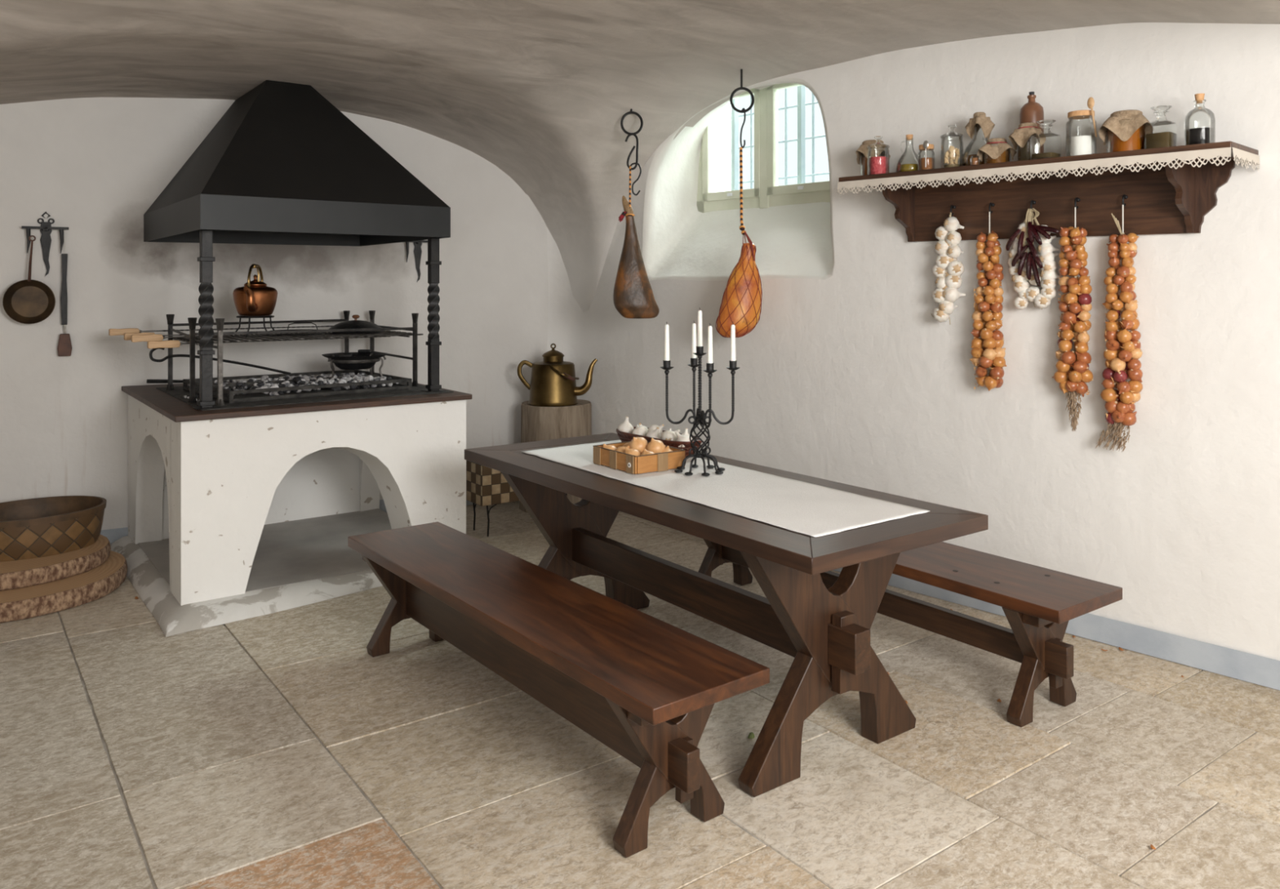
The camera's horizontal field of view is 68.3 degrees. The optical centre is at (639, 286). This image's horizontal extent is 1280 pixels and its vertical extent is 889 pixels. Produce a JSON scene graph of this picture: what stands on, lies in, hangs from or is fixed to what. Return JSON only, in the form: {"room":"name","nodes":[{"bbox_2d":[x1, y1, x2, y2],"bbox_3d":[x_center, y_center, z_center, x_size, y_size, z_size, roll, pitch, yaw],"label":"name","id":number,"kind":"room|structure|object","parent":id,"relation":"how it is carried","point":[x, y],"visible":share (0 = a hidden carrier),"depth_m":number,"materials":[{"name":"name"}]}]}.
{"room":"historic interior","nodes":[
{"label":"historic interior","id":0,"kind":"room"},
{"bbox_2d":[0,97,548,529],"bbox_3d":[-2.814,0.078,5.502,5.547,2.850,0.010,0,0,-29],"label":"wall","id":1,"kind":"structure","parent":0,"point":[95,166],"depth_m":5.51,"materials":[{"name":"paint"}]},
{"bbox_2d":[21,211,68,275],"bbox_3d":[-3.280,-0.234,5.210,0.220,0.363,0.052,0,0,-29],"label":"utensil rack","id":2,"kind":"object","parent":1,"relation":"attached to","point":[46,228],"visible":1,"depth_m":5.22,"materials":[{"name":"black metal"}]},
{"bbox_2d":[2,235,55,324],"bbox_3d":[-3.319,-0.037,5.133,0.242,0.483,0.065,0,0,-29],"label":"frying pan","id":3,"kind":"object","parent":2,"relation":"hanging from","point":[28,301],"visible":1,"depth_m":5.15,"materials":[{"name":"black metal"}]},
{"bbox_2d":[57,233,71,356],"bbox_3d":[-3.199,0.045,5.250,0.070,0.685,0.018,0,0,-29],"label":"spatula","id":4,"kind":"object","parent":2,"relation":"hanging from","point":[64,345],"visible":1,"depth_m":5.25,"materials":[{"name":"black metal"}]},
{"bbox_2d":[100,499,472,545],"bbox_3d":[-2.830,1.433,5.482,5.194,0.100,0.005,0,0,-29],"label":"baseboard","id":5,"kind":"structure","parent":1,"relation":"attached to","point":[113,535],"depth_m":5.40,"materials":[{"name":"grey paint"}]},
{"bbox_2d":[404,240,427,281],"bbox_3d":[-1.458,-0.179,6.219,0.220,0.305,0.052,0,0,-29],"label":"utensil rack","id":6,"kind":"object","parent":1,"relation":"attached to","point":[417,250],"visible":0.66,"depth_m":6.23,"materials":[{"name":"black metal"}]},
{"bbox_2d":[0,501,1279,888],"bbox_3d":[0.034,1.524,2.355,6.350,0.079,9.050,0,0,-36],"label":"floor","id":7,"kind":"structure","parent":0,"point":[273,750],"depth_m":2.89,"materials":[{"name":"stone"}]},
{"bbox_2d":[0,551,127,622],"bbox_3d":[-3.021,1.437,4.574,0.951,0.088,0.954,0,0,-36],"label":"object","id":8,"kind":"structure","parent":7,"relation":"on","point":[34,601],"depth_m":4.35,"materials":[{"name":"brown wood"}]},
{"bbox_2d":[0,534,111,591],"bbox_3d":[-3.087,1.351,4.675,0.814,0.080,0.808,0,0,-36],"label":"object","id":9,"kind":"structure","parent":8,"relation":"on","point":[17,574],"depth_m":4.48,"materials":[{"name":"brown wood"}]},
{"bbox_2d":[0,495,106,561],"bbox_3d":[-3.051,1.212,4.745,0.647,0.197,0.529,0,0,-36],"label":"basket","id":10,"kind":"object","parent":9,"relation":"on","point":[42,526],"visible":1,"depth_m":4.66,"materials":[{"name":"brown wicker"}]},
{"bbox_2d":[110,378,471,636],"bbox_3d":[-1.913,1.024,5.127,1.505,0.917,1.718,0,0,-36],"label":"hearth","id":11,"kind":"object","parent":7,"relation":"on","point":[237,511],"visible":0.79,"depth_m":4.70,"materials":[{"name":"paint"}]},
{"bbox_2d":[146,379,226,383],"bbox_3d":[-2.538,0.527,5.300,0.411,0.029,0.110,0,0,-28],"label":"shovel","id":12,"kind":"object","parent":11,"relation":"on","point":[153,381],"visible":0.53,"depth_m":5.24,"materials":[{"name":"black metal"}]},
{"bbox_2d":[166,310,423,405],"bbox_3d":[-1.883,0.359,5.244,0.918,0.414,1.380,0,0,44],"label":"rack","id":13,"kind":"object","parent":11,"relation":"on","point":[220,339],"visible":0.8,"depth_m":5.14,"materials":[{"name":"metal"}]},
{"bbox_2d":[124,332,189,340],"bbox_3d":[-2.176,0.257,5.211,1.200,0.038,0.028,0,0,-39],"label":"skewer","id":14,"kind":"object","parent":13,"relation":"on","point":[126,335],"visible":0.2,"depth_m":4.86,"materials":[{"name":"brown wood"}]},
{"bbox_2d":[108,325,333,336],"bbox_3d":[-2.312,0.243,5.418,1.300,0.038,0.028,0,0,-39],"label":"skewer","id":15,"kind":"object","parent":13,"relation":"on","point":[111,331],"visible":0.72,"depth_m":5.11,"materials":[{"name":"brown wood"}]},
{"bbox_2d":[130,331,332,342],"bbox_3d":[-2.084,0.261,5.111,1.200,0.038,0.028,0,0,-39],"label":"skewer","id":16,"kind":"object","parent":13,"relation":"on","point":[152,337],"visible":0.66,"depth_m":4.80,"materials":[{"name":"brown wood"}]},
{"bbox_2d":[232,315,278,337],"bbox_3d":[-2.091,0.216,5.145,0.194,0.112,0.209,0,0,35],"label":"trivet","id":17,"kind":"object","parent":13,"relation":"on","point":[268,316],"visible":0.84,"depth_m":5.08,"materials":[{"name":"black metal"}]},
{"bbox_2d":[232,263,277,315],"bbox_3d":[-2.104,0.018,5.118,0.227,0.282,0.276,0,0,24],"label":"copper kettle","id":18,"kind":"object","parent":17,"relation":"on","point":[255,298],"visible":1,"depth_m":5.06,"materials":[{"name":"gold metal"}]},
{"bbox_2d":[146,336,390,348],"bbox_3d":[-1.903,0.283,4.973,1.250,0.038,0.028,0,0,-39],"label":"skewer","id":19,"kind":"object","parent":13,"relation":"on","point":[163,344],"visible":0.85,"depth_m":4.63,"materials":[{"name":"brown wood"}]},
{"bbox_2d":[271,322,324,335],"bbox_3d":[-1.940,0.236,5.328,0.308,0.065,0.308,0,0,-42],"label":"basket","id":20,"kind":"object","parent":13,"relation":"on","point":[313,333],"visible":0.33,"depth_m":5.28,"materials":[{"name":"metal"}]},
{"bbox_2d":[329,315,384,333],"bbox_3d":[-1.659,0.216,5.511,0.324,0.104,0.324,0,0,-36],"label":"lid","id":21,"kind":"object","parent":13,"relation":"on","point":[353,324],"visible":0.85,"depth_m":5.42,"materials":[{"name":"black metal"}]},
{"bbox_2d":[121,379,471,422],"bbox_3d":[-1.931,0.585,5.208,1.437,0.027,1.566,0,0,-36],"label":"countertop","id":22,"kind":"structure","parent":11,"relation":"on","point":[176,410],"depth_m":4.60,"materials":[{"name":"brown wood"}]},
{"bbox_2d":[143,80,450,409],"bbox_3d":[-1.921,-0.285,5.231,1.255,1.703,1.501,0,0,-36],"label":"extractor hood","id":23,"kind":"object","parent":11,"relation":"on","point":[282,165],"visible":1,"depth_m":4.81,"materials":[{"name":"black metal"}]},
{"bbox_2d":[182,369,412,403],"bbox_3d":[-1.869,0.536,5.164,0.983,0.060,0.784,0,0,-40],"label":"tray","id":24,"kind":"object","parent":11,"relation":"on","point":[251,395],"visible":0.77,"depth_m":4.96,"materials":[{"name":"metal"}]},
{"bbox_2d":[182,371,399,401],"bbox_3d":[-1.892,0.531,5.064,1.049,0.081,0.643,0,0,-39],"label":"charcoal","id":25,"kind":"object","parent":24,"relation":"on","point":[300,380],"visible":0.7,"depth_m":5.07,"materials":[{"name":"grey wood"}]},
{"bbox_2d":[149,347,290,374],"bbox_3d":[-2.214,0.398,5.015,0.719,0.188,0.021,0,0,-42],"label":"poker","id":26,"kind":"object","parent":25,"relation":"on","point":[152,350],"visible":0.84,"depth_m":5.01,"materials":[{"name":"black metal"}]},
{"bbox_2d":[327,353,386,378],"bbox_3d":[-1.612,0.470,5.380,0.318,0.159,0.277,0,0,-18],"label":"tripod stand","id":27,"kind":"object","parent":24,"relation":"on","point":[368,361],"visible":0.68,"depth_m":5.27,"materials":[{"name":"grey metal"}]},
{"bbox_2d":[321,349,387,369],"bbox_3d":[-1.622,0.421,5.377,0.363,0.099,0.363,0,0,-41],"label":"skillet","id":28,"kind":"object","parent":27,"relation":"on","point":[364,353],"visible":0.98,"depth_m":5.29,"materials":[{"name":"black metal"}]},
{"bbox_2d":[155,378,453,410],"bbox_3d":[-1.857,0.569,5.185,1.255,0.006,1.170,0,0,-36],"label":"tray","id":29,"kind":"object","parent":11,"relation":"on","point":[177,394],"depth_m":4.80,"materials":[{"name":"black metal"}]},
{"bbox_2d":[466,460,567,536],"bbox_3d":[-0.736,1.239,5.818,0.634,0.481,0.214,0,0,-36],"label":"basket","id":30,"kind":"object","parent":7,"relation":"on","point":[485,486],"visible":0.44,"depth_m":5.61,"materials":[{"name":"brown wicker"}]},
{"bbox_2d":[519,399,591,512],"bbox_3d":[-0.563,1.132,6.369,0.503,0.702,0.484,0,0,-36],"label":"tree stump","id":31,"kind":"object","parent":7,"relation":"on","point":[537,423],"visible":0.38,"depth_m":6.17,"materials":[{"name":"brown wood"}]},
{"bbox_2d":[517,343,597,406],"bbox_3d":[-0.548,0.580,6.280,0.411,0.401,0.359,0,0,44],"label":"kettle","id":32,"kind":"object","parent":31,"relation":"on","point":[553,380],"visible":1,"depth_m":6.18,"materials":[{"name":"gold metal"}]},
{"bbox_2d":[347,521,769,857],"bbox_3d":[-0.428,1.258,3.229,0.406,0.450,2.020,0,0,-38],"label":"bench","id":33,"kind":"object","parent":7,"relation":"on","point":[646,687],"visible":1,"depth_m":2.85,"materials":[{"name":"red wood"}]},
{"bbox_2d":[464,432,988,797],"bbox_3d":[0.161,1.103,3.591,0.800,0.760,2.090,0,0,-36],"label":"trestle table","id":34,"kind":"object","parent":7,"relation":"on","point":[826,632],"visible":0.85,"depth_m":3.04,"materials":[{"name":"brown wood"}]},
{"bbox_2d":[521,440,929,537],"bbox_3d":[0.206,0.721,3.575,0.549,0.003,1.751,0,0,-36],"label":"table runner","id":35,"kind":"object","parent":34,"relation":"on","point":[811,509],"visible":0.78,"depth_m":3.27,"materials":[{"name":"white fabric"}]},
{"bbox_2d":[592,440,685,474],"bbox_3d":[-0.007,0.682,3.787,0.250,0.070,0.308,0,0,-36],"label":"crate","id":36,"kind":"object","parent":35,"relation":"on","point":[663,461],"visible":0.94,"depth_m":3.68,"materials":[{"name":"brown wood"}]},
{"bbox_2d":[603,444,617,450],"bbox_3d":[-0.126,0.675,3.827,0.073,0.077,0.072,0,0,-39],"label":"onion","id":37,"kind":"object","parent":36,"relation":"in","point":[608,446],"visible":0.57,"depth_m":3.81,"materials":[{"name":"orange food"}]},
{"bbox_2d":[614,444,629,453],"bbox_3d":[-0.067,0.675,3.790,0.074,0.076,0.073,0,0,-29],"label":"onion","id":38,"kind":"object","parent":36,"relation":"in","point":[622,449],"visible":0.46,"depth_m":3.77,"materials":[{"name":"orange food"}]},
{"bbox_2d":[622,441,630,446],"bbox_3d":[-0.041,0.674,3.890,0.072,0.081,0.073,0,0,-7],"label":"onion","id":39,"kind":"object","parent":36,"relation":"in","point":[626,444],"visible":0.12,"depth_m":3.88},
{"bbox_2d":[624,447,640,455],"bbox_3d":[-0.034,0.674,3.727,0.076,0.081,0.076,0,0,42],"label":"onion","id":40,"kind":"object","parent":36,"relation":"in","point":[632,451],"visible":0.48,"depth_m":3.71,"materials":[{"name":"orange food"}]},
{"bbox_2d":[640,448,655,455],"bbox_3d":[0.032,0.674,3.689,0.072,0.082,0.072,0,0,-43],"label":"onion","id":41,"kind":"object","parent":36,"relation":"in","point":[645,451],"visible":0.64,"depth_m":3.68,"materials":[{"name":"orange food"}]},
{"bbox_2d":[662,445,672,452],"bbox_3d":[0.104,0.674,3.742,0.075,0.085,0.073,0,0,28],"label":"onion","id":42,"kind":"object","parent":36,"relation":"in","point":[667,449],"visible":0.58,"depth_m":3.73,"materials":[{"name":"orange food"}]},
{"bbox_2d":[646,437,664,453],"bbox_3d":[0.062,0.640,3.748,0.071,0.080,0.071,0,0,27],"label":"onion","id":43,"kind":"object","parent":42,"relation":"on","point":[655,446],"visible":0.65,"depth_m":3.72,"materials":[{"name":"orange food"}]},
{"label":"onion","id":44,"kind":"object","parent":36,"relation":"in","visible":0},
{"bbox_2d":[629,436,647,453],"bbox_3d":[-0.006,0.640,3.791,0.075,0.078,0.077,0,0,-28],"label":"onion","id":45,"kind":"object","parent":44,"relation":"on","point":[639,443],"visible":0.66,"depth_m":3.76,"materials":[{"name":"orange food"}]},
{"bbox_2d":[616,426,702,457],"bbox_3d":[0.077,0.680,4.125,0.180,0.073,0.480,0,0,-39],"label":"basket","id":46,"kind":"object","parent":35,"relation":"on","point":[624,437],"visible":0.34,"depth_m":3.97,"materials":[{"name":"black metal"}]},
{"bbox_2d":[617,416,633,433],"bbox_3d":[-0.064,0.633,4.264,0.074,0.091,0.073,0,0,-4],"label":"garlic bulb","id":47,"kind":"object","parent":46,"relation":"in","point":[626,427],"visible":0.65,"depth_m":4.24,"materials":[{"name":"white food"}]},
{"bbox_2d":[631,425,647,435],"bbox_3d":[-0.004,0.657,4.189,0.078,0.072,0.072,0,0,40],"label":"garlic bulb","id":48,"kind":"object","parent":46,"relation":"in","point":[638,430],"visible":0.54,"depth_m":4.16,"materials":[{"name":"white food"}]},
{"bbox_2d":[635,422,648,432],"bbox_3d":[0.007,0.650,4.255,0.066,0.078,0.068,0,0,-41],"label":"garlic bulb","id":49,"kind":"object","parent":46,"relation":"in","point":[639,424],"visible":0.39,"depth_m":4.24,"materials":[{"name":"white food"}]},
{"bbox_2d":[645,426,661,439],"bbox_3d":[0.060,0.650,4.110,0.071,0.082,0.069,0,0,5],"label":"garlic bulb","id":50,"kind":"object","parent":46,"relation":"in","point":[655,433],"visible":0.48,"depth_m":4.09,"materials":[{"name":"white food"}]},
{"bbox_2d":[647,424,664,434],"bbox_3d":[0.069,0.642,4.179,0.067,0.073,0.069,0,0,-9],"label":"garlic bulb","id":51,"kind":"object","parent":46,"relation":"in","point":[652,427],"visible":0.47,"depth_m":4.16,"materials":[{"name":"white food"}]},
{"bbox_2d":[660,428,675,440],"bbox_3d":[0.121,0.645,4.039,0.064,0.065,0.071,0,0,-28],"label":"garlic bulb","id":52,"kind":"object","parent":46,"relation":"in","point":[668,434],"visible":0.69,"depth_m":4.01,"materials":[{"name":"white food"}]},
{"bbox_2d":[675,431,692,447],"bbox_3d":[0.185,0.651,3.961,0.070,0.081,0.071,0,0,-12],"label":"garlic bulb","id":53,"kind":"object","parent":46,"relation":"in","point":[680,437],"visible":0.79,"depth_m":3.94,"materials":[{"name":"white food"}]},
{"bbox_2d":[680,428,692,439],"bbox_3d":[0.192,0.646,4.028,0.067,0.083,0.066,0,0,-21],"label":"garlic bulb","id":54,"kind":"object","parent":46,"relation":"in","point":[686,433],"visible":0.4,"depth_m":4.02,"materials":[{"name":"white food"}]},
{"bbox_2d":[660,346,739,475],"bbox_3d":[0.236,0.475,3.668,0.260,0.485,0.218,0,0,40],"label":"candelabrum","id":55,"kind":"object","parent":35,"relation":"on","point":[700,418],"visible":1,"depth_m":3.66,"materials":[{"name":"black metal"}]},
{"bbox_2d":[664,321,669,360],"bbox_3d":[0.105,0.224,3.673,0.022,0.174,0.022,0,0,-36],"label":"candle","id":56,"kind":"object","parent":55,"relation":"on","point":[666,326],"visible":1,"depth_m":3.67,"materials":[{"name":"white wax"}]},
{"bbox_2d":[660,360,673,369],"bbox_3d":[0.105,0.306,3.673,0.054,0.038,0.054,0,0,0],"label":"candle cup","id":57,"kind":"object","parent":55,"relation":"on","point":[666,363],"depth_m":3.66,"materials":[{"name":"black metal"}]},
{"bbox_2d":[687,357,698,367],"bbox_3d":[0.217,0.306,3.792,0.054,0.038,0.054,0,0,0],"label":"candle cup","id":58,"kind":"object","parent":55,"relation":"on","point":[693,361],"depth_m":3.78,"materials":[{"name":"black metal"}]},
{"bbox_2d":[691,321,696,358],"bbox_3d":[0.217,0.224,3.792,0.022,0.174,0.022,0,0,-36],"label":"candle","id":59,"kind":"object","parent":55,"relation":"on","point":[694,325],"visible":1,"depth_m":3.78,"materials":[{"name":"white wax"}]},
{"bbox_2d":[697,308,702,346],"bbox_3d":[0.233,0.169,3.665,0.022,0.174,0.022,0,0,-36],"label":"candle","id":60,"kind":"object","parent":55,"relation":"on","point":[700,338],"visible":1,"depth_m":3.66,"materials":[{"name":"white wax"}]},
{"bbox_2d":[693,346,706,355],"bbox_3d":[0.233,0.252,3.665,0.054,0.038,0.054,0,0,0],"label":"candle cup","id":61,"kind":"object","parent":55,"relation":"on","point":[700,350],"depth_m":3.65,"materials":[{"name":"black metal"}]},
{"bbox_2d":[706,323,712,363],"bbox_3d":[0.263,0.224,3.541,0.022,0.174,0.022,0,0,-36],"label":"candle","id":62,"kind":"object","parent":55,"relation":"on","point":[709,358],"visible":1,"depth_m":3.53,"materials":[{"name":"white wax"}]},
{"bbox_2d":[702,363,717,373],"bbox_3d":[0.263,0.306,3.541,0.054,0.038,0.054,0,0,0],"label":"candle cup","id":63,"kind":"object","parent":55,"relation":"on","point":[709,366],"depth_m":3.53,"materials":[{"name":"black metal"}]},
{"bbox_2d":[730,321,735,360],"bbox_3d":[0.360,0.224,3.655,0.022,0.174,0.022,0,0,-36],"label":"candle","id":64,"kind":"object","parent":55,"relation":"on","point":[732,326],"visible":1,"depth_m":3.65,"materials":[{"name":"white wax"}]},
{"bbox_2d":[726,360,739,370],"bbox_3d":[0.360,0.306,3.655,0.054,0.038,0.054,0,0,0],"label":"candle cup","id":65,"kind":"object","parent":55,"relation":"on","point":[732,364],"depth_m":3.64,"materials":[{"name":"black metal"}]},
{"bbox_2d":[747,732,755,738],"bbox_3d":[0.365,1.477,3.101,0.021,0.009,0.045,0,0,19],"label":"fallen leaf","id":66,"kind":"object","parent":7,"relation":"on","point":[751,735],"visible":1,"depth_m":3.11,"materials":[{"name":"green plant"}]},
{"bbox_2d":[697,538,1122,727],"bbox_3d":[0.910,1.263,3.964,0.406,0.441,2.020,0,0,-36],"label":"bench","id":67,"kind":"object","parent":7,"relation":"on","point":[1038,603],"visible":0.66,"depth_m":3.35,"materials":[{"name":"brown wood"}]},
{"bbox_2d":[0,0,1279,312],"bbox_3d":[0.046,-0.389,2.364,6.120,1.644,8.850,0,0,-36],"label":"ceiling","id":68,"kind":"structure","parent":0,"point":[541,91],"depth_m":4.59,"materials":[{"name":"paint"}]},
{"bbox_2d":[620,108,643,135],"bbox_3d":[-0.048,-0.965,5.522,0.133,0.163,0.015,0,0,0],"label":"ring","id":69,"kind":"object","parent":68,"relation":"attached to","point":[631,112],"visible":1,"depth_m":5.52,"materials":[{"name":"black metal"}]},
{"bbox_2d":[625,134,638,169],"bbox_3d":[-0.049,-0.789,5.528,0.080,0.217,0.026,0,0,0],"label":"hook","id":70,"kind":"object","parent":69,"relation":"hanging from","point":[628,135],"visible":1,"depth_m":5.52,"materials":[{"name":"black metal"}]},
{"bbox_2d":[629,162,641,195],"bbox_3d":[-0.027,-0.629,5.529,0.072,0.194,0.016,0,0,-7],"label":"hook","id":71,"kind":"object","parent":70,"relation":"hanging from","point":[633,163],"visible":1,"depth_m":5.53,"materials":[{"name":"black metal"}]},
{"bbox_2d":[613,166,659,318],"bbox_3d":[-0.022,-0.257,5.524,0.270,0.891,0.144,0,0,0],"label":"ham","id":72,"kind":"object","parent":70,"relation":"hanging from","point":[633,297],"visible":1,"depth_m":5.48,"materials":[{"name":"food"}]},
{"bbox_2d":[729,69,754,112],"bbox_3d":[0.552,-1.062,5.109,0.133,0.246,0.015,0,0,0],"label":"ring","id":73,"kind":"object","parent":68,"relation":"attached to","point":[741,87],"visible":1,"depth_m":5.10,"materials":[{"name":"black metal"}]},
{"bbox_2d":[739,107,746,148],"bbox_3d":[0.557,-0.857,5.109,0.032,0.219,0.009,0,0,0],"label":"hook","id":74,"kind":"object","parent":73,"relation":"hanging from","point":[743,108],"visible":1,"depth_m":5.11,"materials":[{"name":"black metal"}]},
{"bbox_2d":[715,147,762,337],"bbox_3d":[0.535,-0.237,5.109,0.251,1.030,0.169,0,0,-7],"label":"ham","id":75,"kind":"object","parent":74,"relation":"hanging from","point":[741,301],"visible":0.98,"depth_m":5.06,"materials":[{"name":"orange food"}]},
{"bbox_2d":[546,22,1279,670],"bbox_3d":[2.397,0.043,3.782,0.535,2.920,8.437,0,0,-43],"label":"wall","id":76,"kind":"structure","parent":0,"point":[846,374],"depth_m":4.25,"materials":[{"name":"white paint"}]},
{"bbox_2d":[696,83,830,213],"bbox_3d":[0.925,-0.902,6.011,0.422,1.030,1.340,0,0,-42],"label":"window","id":77,"kind":"structure","parent":76,"relation":"in","point":[718,182],"depth_m":5.99,"materials":[{"name":"green paint"}]},
{"bbox_2d":[620,511,1279,690],"bbox_3d":[2.252,1.429,3.582,0.080,0.109,8.137,0,0,-42],"label":"baseboard","id":78,"kind":"structure","parent":76,"relation":"attached to","point":[1232,663],"depth_m":3.78,"materials":[{"name":"grey paint"}]},
{"bbox_2d":[838,141,1258,241],"bbox_3d":[1.629,-0.364,4.026,0.320,0.304,1.660,0,0,-42],"label":"wall shelf","id":79,"kind":"object","parent":76,"relation":"attached to","point":[1167,200],"visible":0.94,"depth_m":3.97,"materials":[{"name":"brown wood"}]},
{"bbox_2d":[855,139,890,175],"bbox_3d":[1.139,-0.617,4.612,0.162,0.187,0.161,0,0,16],"label":"honey jar","id":80,"kind":"object","parent":79,"relation":"on","point":[861,153],"visible":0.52,"depth_m":4.57,"materials":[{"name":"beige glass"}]},
{"bbox_2d":[866,136,889,174],"bbox_3d":[1.132,-0.618,4.485,0.106,0.190,0.105,0,0,-42],"label":"glass jar","id":81,"kind":"object","parent":79,"relation":"on","point":[875,165],"visible":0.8,"depth_m":4.45,"materials":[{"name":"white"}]},
{"bbox_2d":[895,134,918,172],"bbox_3d":[1.261,-0.616,4.417,0.124,0.188,0.124,0,0,-42],"label":"oil cruet","id":82,"kind":"object","parent":79,"relation":"on","point":[904,167],"visible":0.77,"depth_m":4.39,"materials":[{"name":"clear glass"}]},
{"bbox_2d":[918,140,934,169],"bbox_3d":[1.306,-0.591,4.315,0.085,0.140,0.074,0,0,-42],"label":"spice jar","id":83,"kind":"object","parent":79,"relation":"on","point":[924,163],"visible":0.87,"depth_m":4.29,"materials":[{"name":"clear glass"}]},
{"bbox_2d":[930,212,965,324],"bbox_3d":[1.433,-0.083,4.396,0.163,0.521,0.124,0,0,36],"label":"garlic braid","id":84,"kind":"object","parent":79,"relation":"hanging from","point":[948,270],"visible":1,"depth_m":4.35},
{"bbox_2d":[940,124,964,168],"bbox_3d":[1.400,-0.621,4.235,0.103,0.203,0.103,0,0,-42],"label":"glass jar","id":85,"kind":"object","parent":79,"relation":"on","point":[951,153],"visible":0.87,"depth_m":4.23,"materials":[{"name":"white"}]},
{"bbox_2d":[970,155,979,164],"bbox_3d":[1.447,-0.541,4.078,0.038,0.044,0.038,0,0,-42],"label":"jar","id":86,"kind":"object","parent":79,"relation":"on","point":[975,161],"visible":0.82,"depth_m":4.07,"materials":[{"name":"clear glass"}]},
{"bbox_2d":[962,111,995,165],"bbox_3d":[1.512,-0.646,4.202,0.150,0.254,0.150,0,0,-42],"label":"bottle","id":87,"kind":"object","parent":79,"relation":"on","point":[980,120],"visible":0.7,"depth_m":4.18,"materials":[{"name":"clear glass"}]},
{"bbox_2d":[969,211,1006,391],"bbox_3d":[1.567,0.065,4.236,0.118,0.802,0.153,0,0,-29],"label":"onion braid","id":88,"kind":"object","parent":79,"relation":"hanging from","point":[987,351],"visible":1,"depth_m":4.20,"materials":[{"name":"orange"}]},
{"bbox_2d":[977,137,1016,164],"bbox_3d":[1.538,-0.577,4.069,0.154,0.117,0.153,0,0,27],"label":"jar","id":89,"kind":"object","parent":79,"relation":"on","point":[995,150],"visible":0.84,"depth_m":4.03,"materials":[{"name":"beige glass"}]},
{"bbox_2d":[1008,122,1045,160],"bbox_3d":[1.635,-0.602,3.980,0.127,0.169,0.127,0,0,-42],"label":"jar","id":90,"kind":"object","parent":79,"relation":"on","point":[1020,137],"visible":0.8,"depth_m":3.95,"materials":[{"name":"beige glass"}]},
{"bbox_2d":[1019,91,1044,153],"bbox_3d":[1.682,-0.676,4.053,0.096,0.318,0.096,0,0,-42],"label":"bottle","id":91,"kind":"object","parent":79,"relation":"on","point":[1032,111],"visible":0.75,"depth_m":4.02,"materials":[{"name":"brown ceramic"}]},
{"bbox_2d":[1005,208,1059,287],"bbox_3d":[1.695,-0.168,4.064,0.051,0.342,0.236,0,0,-42],"label":"bunch","id":92,"kind":"object","parent":79,"relation":"hanging from","point":[1033,229],"visible":1,"depth_m":4.06,"materials":[{"name":"red food"}]},
{"bbox_2d":[1008,211,1061,309],"bbox_3d":[1.715,-0.116,4.106,0.095,0.434,0.226,0,0,-42],"label":"garlic braid","id":93,"kind":"object","parent":79,"relation":"hanging from","point":[1042,299],"visible":0.82,"depth_m":4.06},
{"bbox_2d":[1031,120,1060,159],"bbox_3d":[1.663,-0.597,3.866,0.094,0.162,0.094,0,0,-42],"label":"decanter","id":94,"kind":"object","parent":79,"relation":"on","point":[1035,139],"visible":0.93,"depth_m":3.88,"materials":[{"name":"clear glass"}]},
{"bbox_2d":[837,146,1259,194],"bbox_3d":[1.628,-0.463,4.018,0.328,0.063,1.670,0,0,-42],"label":"trim","id":95,"kind":"structure","parent":79,"relation":"attached to","point":[1207,154],"depth_m":3.73,"materials":[{"name":"beige fabric"}]},
{"bbox_2d":[1052,207,1093,431],"bbox_3d":[1.816,0.138,3.960,0.118,0.941,0.152,0,0,-26],"label":"onion braid","id":96,"kind":"object","parent":79,"relation":"hanging from","point":[1075,305],"visible":1,"depth_m":3.93,"materials":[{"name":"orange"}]},
{"bbox_2d":[1065,97,1097,156],"bbox_3d":[1.787,-0.635,3.824,0.114,0.240,0.118,0,0,23],"label":"jar","id":97,"kind":"object","parent":79,"relation":"on","point":[1082,144],"visible":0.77,"depth_m":3.78,"materials":[{"name":"clear glass"}]},
{"bbox_2d":[1095,204,1142,451],"bbox_3d":[1.939,0.170,3.828,0.112,1.001,0.185,0,0,-38],"label":"onion braid","id":98,"kind":"object","parent":79,"relation":"hanging from","point":[1122,353],"visible":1,"depth_m":3.79,"materials":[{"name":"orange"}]},
{"bbox_2d":[1098,110,1152,152],"bbox_3d":[1.903,-0.599,3.696,0.188,0.169,0.185,0,0,31],"label":"honey jar","id":99,"kind":"object","parent":79,"relation":"on","point":[1124,130],"visible":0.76,"depth_m":3.64,"materials":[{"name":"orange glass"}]},
{"bbox_2d":[1145,105,1177,149],"bbox_3d":[1.990,-0.600,3.604,0.092,0.173,0.092,0,0,-42],"label":"decanter","id":100,"kind":"object","parent":79,"relation":"on","point":[1168,139],"visible":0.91,"depth_m":3.59,"materials":[{"name":"clear glass"}]},
{"bbox_2d":[1184,93,1215,145],"bbox_3d":[2.079,-0.614,3.507,0.100,0.203,0.100,0,0,-42],"label":"vinegar bottle","id":101,"kind":"object","parent":79,"relation":"on","point":[1202,135],"visible":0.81,"depth_m":3.48,"materials":[{"name":"clear glass"}]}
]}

